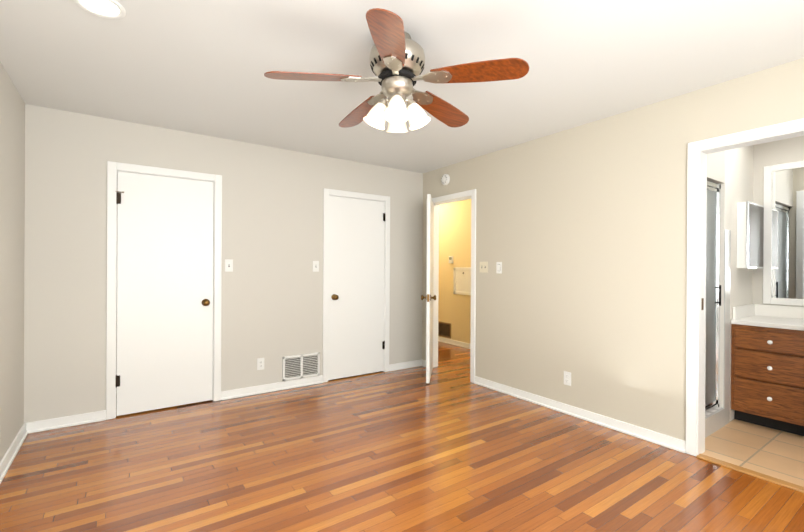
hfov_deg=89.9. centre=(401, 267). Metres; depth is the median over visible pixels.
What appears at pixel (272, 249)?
wall
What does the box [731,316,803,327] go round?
countertop
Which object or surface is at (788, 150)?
wall
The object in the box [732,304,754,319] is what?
backsplash
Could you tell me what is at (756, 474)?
threshold
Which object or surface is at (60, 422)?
baseboard
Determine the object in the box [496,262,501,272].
light switch
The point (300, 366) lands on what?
air vent
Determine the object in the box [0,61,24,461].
wall
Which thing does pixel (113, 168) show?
trim
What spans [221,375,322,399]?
baseboard
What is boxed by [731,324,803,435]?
bathroom vanity
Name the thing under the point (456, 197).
door frame
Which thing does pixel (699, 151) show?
door frame
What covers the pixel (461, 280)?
access panel
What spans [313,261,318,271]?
light switch
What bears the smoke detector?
attached to the wall at (581, 233)
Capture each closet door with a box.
[116,171,213,415]
[328,196,384,379]
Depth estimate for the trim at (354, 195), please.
4.49 m
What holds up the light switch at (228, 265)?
attached to the wall at (272, 249)
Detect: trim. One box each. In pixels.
[106,161,221,419]
[323,188,389,382]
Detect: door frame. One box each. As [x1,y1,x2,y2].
[426,189,475,382]
[686,118,803,455]
[705,180,720,413]
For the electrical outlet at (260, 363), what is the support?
attached to the wall at (272, 249)
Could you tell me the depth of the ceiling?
2.32 m
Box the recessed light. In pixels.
[73,0,125,18]
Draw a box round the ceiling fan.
[264,8,528,132]
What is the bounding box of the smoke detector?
[441,174,449,184]
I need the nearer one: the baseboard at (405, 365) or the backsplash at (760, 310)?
the backsplash at (760, 310)
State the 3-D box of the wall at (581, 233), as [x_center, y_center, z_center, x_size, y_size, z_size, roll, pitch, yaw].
[1.757,0.033,3.092,0.120,2.440,5.280,0,0,-35]
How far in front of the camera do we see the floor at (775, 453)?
2.79 m
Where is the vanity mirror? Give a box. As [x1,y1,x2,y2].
[763,160,803,305]
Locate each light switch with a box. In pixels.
[225,259,232,271]
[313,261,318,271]
[480,262,487,272]
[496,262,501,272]
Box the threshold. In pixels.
[696,454,803,492]
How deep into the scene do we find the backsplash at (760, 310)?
3.45 m
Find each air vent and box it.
[282,352,319,380]
[438,321,450,337]
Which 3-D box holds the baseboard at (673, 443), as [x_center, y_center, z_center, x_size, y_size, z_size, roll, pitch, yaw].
[1.351,1.212,3.534,0.028,0.078,1.976,0,0,-35]
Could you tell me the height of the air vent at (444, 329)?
0.240 m
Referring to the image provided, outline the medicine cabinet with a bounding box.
[737,201,763,268]
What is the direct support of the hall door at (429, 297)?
in the wall at (581, 233)
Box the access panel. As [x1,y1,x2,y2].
[453,267,470,294]
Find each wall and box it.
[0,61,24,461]
[24,104,422,422]
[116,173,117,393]
[422,58,803,440]
[438,199,470,342]
[707,145,752,421]
[752,136,803,306]
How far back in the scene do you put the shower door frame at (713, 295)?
3.18 m
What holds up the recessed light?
in the ceiling
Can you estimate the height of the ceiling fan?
0.472 m
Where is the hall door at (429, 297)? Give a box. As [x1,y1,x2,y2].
[421,194,435,382]
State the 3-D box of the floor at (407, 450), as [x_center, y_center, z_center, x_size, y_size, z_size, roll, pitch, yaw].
[0.002,1.258,3.340,5.000,0.030,7.450,0,0,-35]
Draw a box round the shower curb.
[705,407,724,437]
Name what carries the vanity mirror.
attached to the wall at (788, 150)
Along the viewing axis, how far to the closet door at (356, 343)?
4.58 m
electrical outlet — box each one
[257,358,263,369]
[564,371,570,385]
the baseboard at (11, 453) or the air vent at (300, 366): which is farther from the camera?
the air vent at (300, 366)
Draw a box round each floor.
[0,341,803,531]
[702,419,803,486]
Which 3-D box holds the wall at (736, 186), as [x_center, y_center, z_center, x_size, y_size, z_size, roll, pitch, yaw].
[2.557,0.037,3.257,1.380,2.440,0.090,0,0,-35]
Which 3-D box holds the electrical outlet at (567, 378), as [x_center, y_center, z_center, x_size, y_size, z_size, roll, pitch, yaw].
[1.419,0.951,3.456,0.010,0.115,0.070,0,0,-35]
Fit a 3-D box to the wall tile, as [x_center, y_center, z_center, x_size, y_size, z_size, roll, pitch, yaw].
[2.615,0.478,3.241,0.120,1.560,0.006,0,0,-35]
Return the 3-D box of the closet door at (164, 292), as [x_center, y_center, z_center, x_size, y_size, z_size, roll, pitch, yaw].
[-2.043,0.215,3.490,0.752,2.010,0.101,0,0,-35]
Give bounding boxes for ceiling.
[0,0,803,172]
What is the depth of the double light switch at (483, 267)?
4.24 m
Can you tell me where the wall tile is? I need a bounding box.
[723,230,730,424]
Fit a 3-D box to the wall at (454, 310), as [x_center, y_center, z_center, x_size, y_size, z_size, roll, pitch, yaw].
[1.086,0.026,6.261,0.120,2.440,4.140,0,0,-35]
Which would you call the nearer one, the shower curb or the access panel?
the shower curb
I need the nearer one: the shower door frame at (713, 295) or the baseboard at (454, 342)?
the shower door frame at (713, 295)
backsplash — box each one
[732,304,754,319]
[755,304,803,319]
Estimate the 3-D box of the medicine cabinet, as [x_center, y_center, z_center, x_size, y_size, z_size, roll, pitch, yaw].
[2.988,-0.268,3.451,0.413,0.553,0.080,0,0,-35]
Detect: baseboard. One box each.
[0,423,27,483]
[26,410,105,433]
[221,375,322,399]
[389,360,421,370]
[438,337,469,348]
[474,376,685,452]

